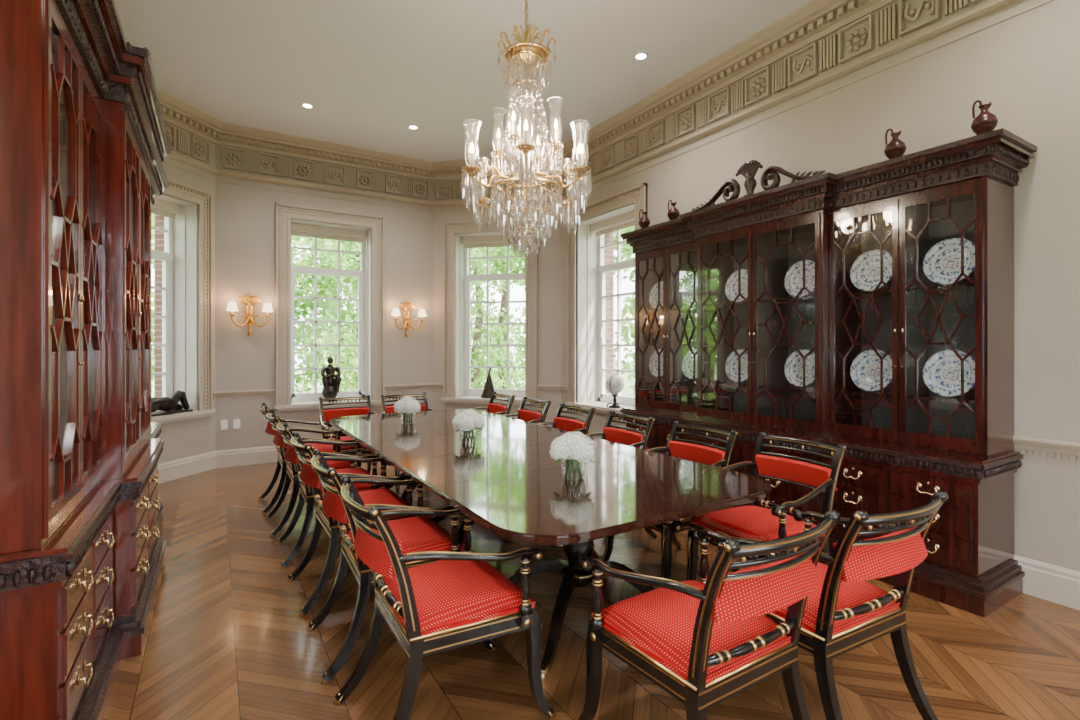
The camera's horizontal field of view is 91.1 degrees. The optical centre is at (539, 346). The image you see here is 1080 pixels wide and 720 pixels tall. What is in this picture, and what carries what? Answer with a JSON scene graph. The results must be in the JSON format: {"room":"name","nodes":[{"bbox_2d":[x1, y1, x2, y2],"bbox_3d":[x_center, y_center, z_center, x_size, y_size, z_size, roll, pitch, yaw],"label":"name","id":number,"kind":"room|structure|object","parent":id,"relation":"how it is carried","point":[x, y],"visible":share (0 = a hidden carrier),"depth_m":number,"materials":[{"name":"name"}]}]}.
{"room":"dining room","nodes":[
{"label":"dining room","id":0,"kind":"room"},
{"bbox_2d":[155,214,163,396],"bbox_3d":[-4.457,-0.430,5.688,0.200,4.900,1.840,0,0,13],"label":"brick wall","id":1,"kind":"structure","parent":0,"point":[159,220],"depth_m":6.11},
{"bbox_2d":[157,125,214,463],"bbox_3d":[-4.165,-0.580,5.618,0.400,4.000,1.675,0,0,13],"label":"wall","id":2,"kind":"structure","parent":0,"point":[196,436],"depth_m":5.93,"materials":[{"name":"paint"}]},
{"bbox_2d":[151,178,212,411],"bbox_3d":[-4.148,-0.527,5.571,0.445,2.495,1.264,0,0,13],"label":"window","id":3,"kind":"structure","parent":2,"relation":"in","point":[178,258],"depth_m":6.01,"materials":[{"name":"white paint"}]},
{"bbox_2d":[152,390,192,416],"bbox_3d":[-4.046,0.592,5.686,0.236,0.256,0.584,0,0,13],"label":"bronze sculpture","id":4,"kind":"object","parent":3,"relation":"on","point":[166,405],"visible":0.69,"depth_m":5.72,"materials":[{"name":"black metal"}]},
{"bbox_2d":[151,409,215,422],"bbox_3d":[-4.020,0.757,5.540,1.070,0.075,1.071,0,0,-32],"label":"window sill","id":5,"kind":"structure","parent":2,"relation":"attached to","point":[204,413],"depth_m":5.74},
{"bbox_2d":[157,451,215,482],"bbox_3d":[-3.959,1.320,5.568,0.025,0.200,1.344,0,0,13],"label":"baseboard","id":6,"kind":"structure","parent":2,"relation":"attached to","point":[175,469],"depth_m":5.82,"materials":[{"name":"beige paint"}]},
{"bbox_2d":[157,89,223,181],"bbox_3d":[-3.878,-2.260,5.549,0.229,0.640,1.344,0,0,13],"label":"trim","id":7,"kind":"structure","parent":2,"relation":"attached to","point":[204,127],"depth_m":5.80,"materials":[{"name":"beige paint"}]},
{"bbox_2d":[215,144,432,450],"bbox_3d":[-2.780,-0.580,7.092,3.001,4.000,0.400,0,0,-32],"label":"wall","id":8,"kind":"structure","parent":0,"point":[244,215],"depth_m":6.50,"materials":[{"name":"paint"}]},
{"bbox_2d":[221,420,227,429],"bbox_3d":[-3.735,0.920,6.267,0.072,0.116,0.009,0,0,-32],"label":"wall outlet","id":9,"kind":"object","parent":8,"relation":"attached to","point":[224,423],"visible":1,"depth_m":6.27,"materials":[{"name":"white plastic"}]},
{"bbox_2d":[233,419,239,428],"bbox_3d":[-3.624,0.920,6.335,0.072,0.116,0.009,0,0,-32],"label":"wall outlet","id":10,"kind":"object","parent":8,"relation":"attached to","point":[236,422],"visible":1,"depth_m":6.33,"materials":[{"name":"white plastic"}]},
{"bbox_2d":[216,446,277,467],"bbox_3d":[-2.669,1.320,6.911,2.670,0.200,0.025,0,0,-32],"label":"baseboard","id":11,"kind":"structure","parent":8,"relation":"attached to","point":[267,454],"depth_m":6.37,"materials":[{"name":"beige paint"}]},
{"bbox_2d":[226,293,272,335],"bbox_3d":[-3.460,-0.391,6.326,0.494,0.523,0.192,0,0,-32],"label":"wall sconce","id":12,"kind":"object","parent":8,"relation":"attached to","point":[248,300],"visible":1,"depth_m":6.36,"materials":[{"name":"gold metal"}]},
{"bbox_2d":[216,383,432,399],"bbox_3d":[-2.667,0.570,6.907,2.670,0.100,0.035,0,0,-32],"label":"trim","id":13,"kind":"structure","parent":8,"relation":"attached to","point":[408,387],"depth_m":6.49,"materials":[{"name":"beige paint"}]},
{"bbox_2d":[216,123,434,211],"bbox_3d":[-2.626,-2.260,6.840,2.670,0.640,0.229,0,0,-32],"label":"trim","id":14,"kind":"structure","parent":8,"relation":"attached to","point":[236,136],"depth_m":6.79,"materials":[{"name":"beige paint"}]},
{"bbox_2d":[275,203,384,405],"bbox_3d":[-2.796,-0.527,7.051,1.330,2.495,0.445,0,0,-32],"label":"window","id":15,"kind":"structure","parent":8,"relation":"in","point":[303,228],"depth_m":7.12,"materials":[{"name":"white paint"}]},
{"bbox_2d":[321,356,340,401],"bbox_3d":[-2.783,0.421,7.032,0.261,0.597,0.221,0,0,-37],"label":"figure sculpture","id":16,"kind":"object","parent":15,"relation":"on","point":[331,385],"visible":0.95,"depth_m":6.98,"materials":[{"name":"black metal"}]},
{"bbox_2d":[274,400,385,411],"bbox_3d":[-2.774,0.757,7.014,1.360,0.075,0.400,0,0,-32],"label":"window sill","id":17,"kind":"structure","parent":8,"relation":"attached to","point":[302,405],"depth_m":6.76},
{"bbox_2d":[391,300,426,337],"bbox_3d":[-1.819,-0.391,7.332,0.494,0.523,0.192,0,0,-32],"label":"wall sconce","id":18,"kind":"object","parent":8,"relation":"attached to","point":[406,307],"visible":1,"depth_m":7.37,"materials":[{"name":"gold metal"}]},
{"bbox_2d":[114,0,811,161],"bbox_3d":[-0.032,-2.655,2.971,6.190,0.150,10.740,0,0,-32],"label":"ceiling","id":19,"kind":"structure","parent":0,"point":[369,70],"depth_m":4.69,"materials":[{"name":"white paint"}]},
{"bbox_2d":[300,103,313,108],"bbox_3d":[-2.487,-2.577,5.666,0.140,0.006,0.140,0,0,-32],"label":"recessed light","id":20,"kind":"object","parent":19,"relation":"in","point":[305,105],"depth_m":5.65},
{"bbox_2d":[407,125,418,129],"bbox_3d":[-1.489,-2.577,6.219,0.140,0.006,0.140,0,0,-32],"label":"recessed light","id":21,"kind":"object","parent":19,"relation":"in","point":[413,127],"depth_m":6.22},
{"bbox_2d":[461,0,591,256],"bbox_3d":[-0.082,-1.563,3.233,0.792,2.033,0.791,0,0,-9],"label":"chandelier","id":22,"kind":"object","parent":19,"relation":"hanging from","point":[525,55],"visible":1,"depth_m":3.15,"materials":[{"name":"clear glass"}]},
{"bbox_2d":[633,52,648,60],"bbox_3d":[0.896,-2.577,4.701,0.140,0.006,0.140,0,0,-32],"label":"recessed light","id":23,"kind":"object","parent":19,"relation":"in","point":[639,56],"depth_m":4.70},
{"bbox_2d":[433,172,560,426],"bbox_3d":[-0.577,-0.580,7.594,2.212,4.000,0.400,0,0,13],"label":"wall","id":24,"kind":"structure","parent":0,"point":[549,256],"depth_m":7.25,"materials":[{"name":"paint"}]},
{"bbox_2d":[441,396,536,404],"bbox_3d":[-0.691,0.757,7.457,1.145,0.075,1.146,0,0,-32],"label":"window sill","id":25,"kind":"structure","parent":24,"relation":"attached to","point":[463,399],"depth_m":7.42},
{"bbox_2d":[443,218,536,399],"bbox_3d":[-0.660,-0.527,7.586,1.370,2.495,0.445,0,0,14],"label":"window","id":26,"kind":"structure","parent":24,"relation":"in","point":[463,241],"depth_m":7.55,"materials":[{"name":"white paint"}]},
{"bbox_2d":[481,367,497,397],"bbox_3d":[-0.724,0.503,7.555,0.244,0.433,0.244,0,0,-32],"label":"sculpture","id":27,"kind":"object","parent":26,"relation":"on","point":[489,388],"visible":0.91,"depth_m":7.50,"materials":[{"name":"black metal"}]},
{"bbox_2d":[431,152,555,211],"bbox_3d":[-0.645,-2.260,7.307,1.881,0.640,0.229,0,0,13],"label":"trim","id":28,"kind":"structure","parent":24,"relation":"attached to","point":[450,170],"depth_m":7.46,"materials":[{"name":"beige paint"}]},
{"bbox_2d":[433,383,560,392],"bbox_3d":[-0.627,0.570,7.383,1.881,0.100,0.035,0,0,13],"label":"trim","id":29,"kind":"structure","parent":24,"relation":"attached to","point":[556,388],"depth_m":7.21,"materials":[{"name":"beige paint"}]},
{"bbox_2d":[103,462,1079,719],"bbox_3d":[-0.032,1.470,2.971,5.750,0.100,10.300,0,0,-32],"label":"floor","id":30,"kind":"structure","parent":0,"point":[227,638],"depth_m":2.45,"materials":[{"name":"brown wood"}]},
{"bbox_2d":[0,0,170,719],"bbox_3d":[-2.438,-0.123,2.834,0.675,3.087,3.320,0,0,-32],"label":"tall cabinet","id":31,"kind":"object","parent":30,"relation":"on","point":[84,142],"visible":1,"depth_m":1.91,"materials":[{"name":"red wood"}]},
{"bbox_2d":[258,402,339,513],"bbox_3d":[-2.187,0.973,4.900,0.728,0.910,0.614,0,0,-31],"label":"dining chair","id":32,"kind":"object","parent":30,"relation":"on","point":[263,408],"visible":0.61,"depth_m":4.77,"materials":[{"name":"black paint"}]},
{"bbox_2d":[265,409,358,536],"bbox_3d":[-1.842,0.973,4.360,0.728,0.910,0.614,0,0,-32],"label":"dining chair","id":33,"kind":"object","parent":30,"relation":"on","point":[291,468],"visible":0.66,"depth_m":4.21,"materials":[{"name":"black paint"}]},
{"bbox_2d":[276,418,380,567],"bbox_3d":[-1.477,0.973,3.788,0.728,0.910,0.614,0,0,-30],"label":"dining chair","id":34,"kind":"object","parent":30,"relation":"on","point":[306,496],"visible":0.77,"depth_m":3.63,"materials":[{"name":"black paint"}]},
{"bbox_2d":[287,432,415,615],"bbox_3d":[-1.100,0.973,3.196,0.728,0.910,0.614,0,0,-32],"label":"dining chair","id":35,"kind":"object","parent":30,"relation":"on","point":[382,495],"visible":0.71,"depth_m":3.06,"materials":[{"name":"black paint"}]},
{"bbox_2d":[319,395,386,484],"bbox_3d":[-1.899,0.973,5.338,0.614,0.910,0.728,0,0,-32],"label":"dining chair","id":36,"kind":"object","parent":30,"relation":"on","point":[326,414],"visible":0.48,"depth_m":5.51,"materials":[{"name":"red fabric"}]},
{"bbox_2d":[307,449,464,683],"bbox_3d":[-0.735,0.973,2.624,0.728,0.910,0.614,0,0,-30],"label":"dining chair","id":37,"kind":"object","parent":30,"relation":"on","point":[418,533],"visible":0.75,"depth_m":2.48,"materials":[{"name":"black paint"}]},
{"bbox_2d":[380,392,433,490],"bbox_3d":[-1.362,0.973,5.668,0.614,0.910,0.728,0,0,-32],"label":"dining chair","id":38,"kind":"object","parent":30,"relation":"on","point":[389,408],"visible":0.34,"depth_m":5.86,"materials":[{"name":"black paint"}]},
{"bbox_2d":[334,475,554,719],"bbox_3d":[-0.390,0.973,2.084,0.728,0.910,0.614,0,0,-31],"label":"dining chair","id":39,"kind":"object","parent":30,"relation":"on","point":[459,599],"visible":0.94,"depth_m":1.93,"materials":[{"name":"red fabric"}]},
{"bbox_2d":[474,392,515,416],"bbox_3d":[-0.674,0.973,5.778,0.728,0.910,0.614,0,0,-30],"label":"dining chair","id":40,"kind":"object","parent":30,"relation":"on","point":[495,408],"visible":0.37,"depth_m":5.97,"materials":[{"name":"red fabric"}]},
{"bbox_2d":[502,397,550,425],"bbox_3d":[-0.303,0.973,5.173,0.728,0.910,0.614,0,0,-30],"label":"dining chair","id":41,"kind":"object","parent":30,"relation":"on","point":[524,414],"visible":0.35,"depth_m":5.36,"materials":[{"name":"red fabric"}]},
{"bbox_2d":[329,409,771,683],"bbox_3d":[-0.400,1.040,3.754,1.490,0.760,3.780,0,0,-32],"label":"dining table","id":42,"kind":"object","parent":30,"relation":"on","point":[508,482],"visible":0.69,"depth_m":2.66,"materials":[{"name":"brown wood"}]},
{"bbox_2d":[394,396,420,423],"bbox_3d":[-1.141,0.541,4.578,0.230,0.233,0.231,0,0,0],"label":"hydrangea vase","id":43,"kind":"object","parent":42,"relation":"on","point":[410,406],"visible":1,"depth_m":4.52,"materials":[{"name":"white plant"}]},
{"bbox_2d":[452,408,484,443],"bbox_3d":[-0.491,0.541,3.652,0.231,0.233,0.230,0,0,-16],"label":"hydrangea vase","id":44,"kind":"object","parent":42,"relation":"on","point":[468,421],"visible":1,"depth_m":3.61,"materials":[{"name":"white plant"}]},
{"bbox_2d":[549,431,594,479],"bbox_3d":[0.169,0.541,2.672,0.230,0.233,0.231,0,0,-32],"label":"hydrangea vase","id":45,"kind":"object","parent":42,"relation":"on","point":[576,448],"visible":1,"depth_m":2.62,"materials":[{"name":"white plant"}]},
{"bbox_2d":[538,402,595,434],"bbox_3d":[0.062,0.973,4.577,0.728,0.910,0.614,0,0,-31],"label":"dining chair","id":46,"kind":"object","parent":30,"relation":"on","point":[566,424],"visible":0.33,"depth_m":4.76,"materials":[{"name":"red fabric"}]},
{"bbox_2d":[586,410,657,538],"bbox_3d":[0.439,0.973,3.962,0.728,0.910,0.614,0,0,-30],"label":"dining chair","id":47,"kind":"object","parent":30,"relation":"on","point":[620,436],"visible":0.3,"depth_m":4.11,"materials":[{"name":"red fabric"}]},
{"bbox_2d":[601,421,738,579],"bbox_3d":[0.819,0.973,3.340,0.728,0.910,0.614,0,0,-32],"label":"dining chair","id":48,"kind":"object","parent":30,"relation":"on","point":[688,451],"visible":0.45,"depth_m":3.39,"materials":[{"name":"red fabric"}]},
{"bbox_2d":[578,510,840,719],"bbox_3d":[0.554,0.973,1.813,0.614,0.910,0.728,0,0,-32],"label":"dining chair","id":49,"kind":"object","parent":30,"relation":"on","point":[706,642],"visible":1,"depth_m":1.65,"materials":[{"name":"red fabric"}]},
{"bbox_2d":[686,431,845,579],"bbox_3d":[1.219,0.973,2.880,0.728,0.910,0.614,0,0,-30],"label":"dining chair","id":50,"kind":"object","parent":30,"relation":"on","point":[751,521],"visible":0.65,"depth_m":2.89,"materials":[{"name":"red fabric"}]},
{"bbox_2d":[705,491,948,719],"bbox_3d":[1.078,0.973,2.063,0.614,0.910,0.728,0,0,-28],"label":"dining chair","id":51,"kind":"object","parent":30,"relation":"on","point":[845,612],"visible":0.66,"depth_m":1.82,"materials":[{"name":"red fabric"}]},
{"bbox_2d":[620,128,1036,617],"bbox_3d":[1.758,-0.002,4.150,0.635,2.843,3.054,0,0,-32],"label":"tall cabinet","id":52,"kind":"object","parent":30,"relation":"on","point":[906,442],"visible":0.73,"depth_m":3.46,"materials":[{"name":"brown wood"}]},
{"bbox_2d":[638,209,649,227],"bbox_3d":[1.054,-1.271,5.361,0.120,0.259,0.118,0,0,30],"label":"pitcher","id":53,"kind":"object","parent":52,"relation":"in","point":[644,221],"visible":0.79,"depth_m":5.33,"materials":[{"name":"red metal"}]},
{"bbox_2d":[649,349,662,376],"bbox_3d":[1.179,0.154,5.212,0.070,0.276,0.280,0,0,-32],"label":"decorative plate","id":54,"kind":"object","parent":52,"relation":"in","point":[653,363],"visible":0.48,"depth_m":5.27,"materials":[{"name":"white ceramic"}]},
{"bbox_2d":[649,281,662,308],"bbox_3d":[1.179,-0.511,5.212,0.070,0.276,0.280,0,0,-32],"label":"decorative plate","id":55,"kind":"object","parent":52,"relation":"in","point":[653,297],"visible":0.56,"depth_m":5.27,"materials":[{"name":"white ceramic"}]},
{"bbox_2d":[667,200,679,219],"bbox_3d":[1.263,-1.271,5.020,0.120,0.259,0.118,0,0,30],"label":"pitcher","id":56,"kind":"object","parent":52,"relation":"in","point":[673,213],"visible":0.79,"depth_m":4.99,"materials":[{"name":"red metal"}]},
{"bbox_2d":[682,349,696,378],"bbox_3d":[1.407,0.154,4.839,0.070,0.276,0.280,0,0,-32],"label":"decorative plate","id":57,"kind":"object","parent":52,"relation":"in","point":[687,363],"visible":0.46,"depth_m":4.90,"materials":[{"name":"white ceramic"}]},
{"bbox_2d":[682,276,696,305],"bbox_3d":[1.407,-0.511,4.839,0.070,0.276,0.280,0,0,-32],"label":"decorative plate","id":58,"kind":"object","parent":52,"relation":"in","point":[687,291],"visible":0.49,"depth_m":4.90,"materials":[{"name":"white ceramic"}]},
{"bbox_2d":[725,349,747,381],"bbox_3d":[1.666,0.154,4.417,0.070,0.276,0.280,0,0,-32],"label":"decorative plate","id":59,"kind":"object","parent":52,"relation":"in","point":[731,366],"visible":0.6,"depth_m":4.45,"materials":[{"name":"white ceramic"}]},
{"bbox_2d":[725,269,747,301],"bbox_3d":[1.666,-0.511,4.417,0.070,0.276,0.280,0,0,-32],"label":"decorative plate","id":60,"kind":"object","parent":52,"relation":"in","point":[731,288],"visible":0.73,"depth_m":4.46,"materials":[{"name":"white ceramic"}]},
{"bbox_2d":[784,349,814,385],"bbox_3d":[1.954,0.154,3.947,0.070,0.276,0.280,0,0,-32],"label":"decorative plate","id":61,"kind":"object","parent":52,"relation":"in","point":[793,369],"visible":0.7,"depth_m":3.98,"materials":[{"name":"white ceramic"}]},
{"bbox_2d":[784,260,814,295],"bbox_3d":[1.954,-0.511,3.947,0.070,0.276,0.280,0,0,-32],"label":"decorative plate","id":62,"kind":"object","parent":52,"relation":"in","point":[793,282],"visible":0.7,"depth_m":3.98,"materials":[{"name":"white ceramic"}]},
{"bbox_2d":[850,350,891,390],"bbox_3d":[2.212,0.154,3.525,0.070,0.276,0.280,0,0,-32],"label":"decorative plate","id":63,"kind":"object","parent":52,"relation":"in","point":[865,368],"visible":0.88,"depth_m":3.54,"materials":[{"name":"white ceramic"}]},
{"bbox_2d":[850,249,891,290],"bbox_3d":[2.212,-0.511,3.525,0.070,0.276,0.280,0,0,-32],"label":"decorative plate","id":64,"kind":"object","parent":52,"relation":"in","point":[865,271],"visible":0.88,"depth_m":3.55,"materials":[{"name":"white ceramic"}]},
{"bbox_2d":[884,129,905,158],"bbox_3d":[2.267,-1.271,3.383,0.120,0.259,0.118,0,0,30],"label":"pitcher","id":65,"kind":"object","parent":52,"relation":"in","point":[895,148],"visible":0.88,"depth_m":3.36,"materials":[{"name":"red metal"}]},
{"bbox_2d":[923,350,974,395],"bbox_3d":[2.441,0.154,3.152,0.070,0.276,0.280,0,0,-32],"label":"decorative plate","id":66,"kind":"object","parent":52,"relation":"in","point":[942,371],"visible":0.9,"depth_m":3.17,"materials":[{"name":"white ceramic"}]},
{"bbox_2d":[923,238,974,283],"bbox_3d":[2.441,-0.511,3.152,0.070,0.276,0.280,0,0,-32],"label":"decorative plate","id":67,"kind":"object","parent":52,"relation":"in","point":[942,262],"visible":0.91,"depth_m":3.17,"materials":[{"name":"white ceramic"}]},
{"bbox_2d":[971,100,997,134],"bbox_3d":[2.507,-1.271,2.990,0.120,0.259,0.118,0,0,30],"label":"pitcher","id":68,"kind":"object","parent":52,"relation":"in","point":[985,121],"visible":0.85,"depth_m":2.97,"materials":[{"name":"red metal"}]},
{"bbox_2d":[604,232,613,393],"bbox_3d":[2.944,-0.430,3.809,0.200,4.900,9.018,0,0,-32],"label":"brick wall","id":69,"kind":"structure","parent":0,"point":[609,237],"depth_m":7.14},
{"bbox_2d":[561,0,1079,571],"bbox_3d":[2.657,-0.580,3.702,0.400,4.000,8.736,0,0,-32],"label":"wall","id":70,"kind":"structure","parent":0,"point":[1026,64],"depth_m":3.14,"materials":[{"name":"paint"}]},
{"bbox_2d":[565,401,634,413],"bbox_3d":[0.893,0.757,6.447,0.400,0.075,1.500,0,0,-32],"label":"window sill","id":71,"kind":"structure","parent":70,"relation":"attached to","point":[601,407],"depth_m":6.52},
{"bbox_2d":[567,183,646,405],"bbox_3d":[0.929,-0.527,6.469,0.445,2.495,1.470,0,0,-32],"label":"window","id":72,"kind":"structure","parent":70,"relation":"in","point":[591,269],"depth_m":6.90,"materials":[{"name":"white paint"}]},
{"bbox_2d":[605,374,624,407],"bbox_3d":[0.891,0.519,6.316,0.229,0.402,0.229,0,0,-21],"label":"sculpture","id":73,"kind":"object","parent":72,"relation":"on","point":[614,384],"visible":1,"depth_m":6.25,"materials":[{"name":"white"}]},
{"bbox_2d":[554,0,1052,196],"bbox_3d":[2.344,-2.260,3.647,0.229,0.640,8.170,0,0,-32],"label":"trim","id":74,"kind":"structure","parent":70,"relation":"attached to","point":[798,32],"depth_m":4.42,"materials":[{"name":"beige paint"}]},
{"bbox_2d":[560,385,1079,461],"bbox_3d":[2.411,0.570,3.688,0.035,0.100,8.170,0,0,-32],"label":"trim","id":75,"kind":"structure","parent":70,"relation":"attached to","point":[1038,444],"depth_m":2.98,"materials":[{"name":"beige paint"}]},
{"bbox_2d":[1014,555,1079,609],"bbox_3d":[2.415,1.320,3.691,0.025,0.200,8.170,0,0,-32],"label":"baseboard","id":76,"kind":"structure","parent":70,"relation":"attached to","point":[1049,582],"depth_m":2.96,"materials":[{"name":"beige paint"}]},
{"label":"outside","id":77,"kind":"structure","parent":0,"visible":0},
{"bbox_2d":[152,362,634,396],"bbox_3d":[-0.481,2.170,5.569,95.000,0.300,100.000,0,0,-32],"label":"lawn","id":78,"kind":"structure","parent":77,"point":[627,391],"depth_m":28.55,"materials":[{"name":"green plant"}]},
{"bbox_2d":[152,213,154,378],"bbox_3d":[-9.400,-1.505,12.962,5.389,7.084,4.780,0,0,-17],"label":"tree","id":79,"kind":"object","parent":78,"relation":"on","point":[153,215],"visible":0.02,"depth_m":12.37,"materials":[{"name":"green plant"}]},
{"bbox_2d":[152,218,154,392],"bbox_3d":[-13.384,-3.108,17.171,6.952,10.304,7.838,0,0,9],"label":"tree","id":80,"kind":"object","parent":78,"relation":"on","point":[153,293],"visible":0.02,"depth_m":16.64,"materials":[{"name":"green plant"}]},
{"bbox_2d":[292,236,357,381],"bbox_3d":[-6.733,-2.787,19.257,6.518,9.660,7.348,0,0,-41],"label":"tree","id":81,"kind":"object","parent":78,"relation":"on","point":[293,238],"visible":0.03,"depth_m":18.72,"materials":[{"name":"green plant"}]},
{"bbox_2d":[292,236,359,392],"bbox_3d":[-6.192,-1.185,13.310,4.899,6.440,4.345,0,0,34],"label":"tree","id":82,"kind":"object","parent":78,"relation":"on","point":[323,244],"visible":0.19,"depth_m":12.63,"materials":[{"name":"green plant"}]},
{"bbox_2d":[293,236,359,391],"bbox_3d":[-5.269,-1.400,15.052,5.090,6.873,5.697,0,0,-25],"label":"tree","id":83,"kind":"object","parent":78,"relation":"on","point":[327,314],"visible":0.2,"depth_m":13.61,"materials":[{"name":"green plant"}]},
{"bbox_2d":[300,239,357,373],"bbox_3d":[-7.146,-3.108,21.975,6.952,10.304,7.838,0,0,-8],"label":"tree","id":84,"kind":"object","parent":78,"relation":"on","point":[356,305],"visible":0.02,"depth_m":20.10,"materials":[{"name":"green plant"}]},
{"bbox_2d":[470,246,524,388],"bbox_3d":[-1.958,-1.089,15.210,5.179,6.248,4.627,0,0,42],"label":"tree","id":85,"kind":"object","parent":78,"relation":"on","point":[477,358],"visible":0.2,"depth_m":14.25,"materials":[{"name":"green plant"}]},
{"bbox_2d":[470,248,524,388],"bbox_3d":[-2.028,-2.787,20.341,6.518,9.660,7.348,0,0,-12],"label":"tree","id":86,"kind":"object","parent":78,"relation":"on","point":[503,290],"visible":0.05,"depth_m":20.02,"materials":[{"name":"green plant"}]},
{"bbox_2d":[485,226,634,388],"bbox_3d":[0.628,-1.505,15.233,4.780,7.084,5.389,0,0,-28],"label":"tree","id":87,"kind":"object","parent":78,"relation":"on","point":[632,228],"visible":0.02,"depth_m":15.21,"materials":[{"name":"green plant"}]},
{"bbox_2d":[614,227,634,395],"bbox_3d":[5.234,-2.787,17.681,7.348,9.660,6.518,0,0,-21],"label":"tree","id":88,"kind":"object","parent":78,"relation":"on","point":[624,251],"visible":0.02,"depth_m":17.10,"materials":[{"name":"green plant"}]},
{"bbox_2d":[616,300,634,366],"bbox_3d":[4.535,-1.089,13.661,4.627,6.248,5.179,0,0,43],"label":"tree","id":89,"kind":"object","parent":78,"relation":"on","point":[632,314],"visible":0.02,"depth_m":13.82,"materials":[{"name":"green plant"}]}
]}

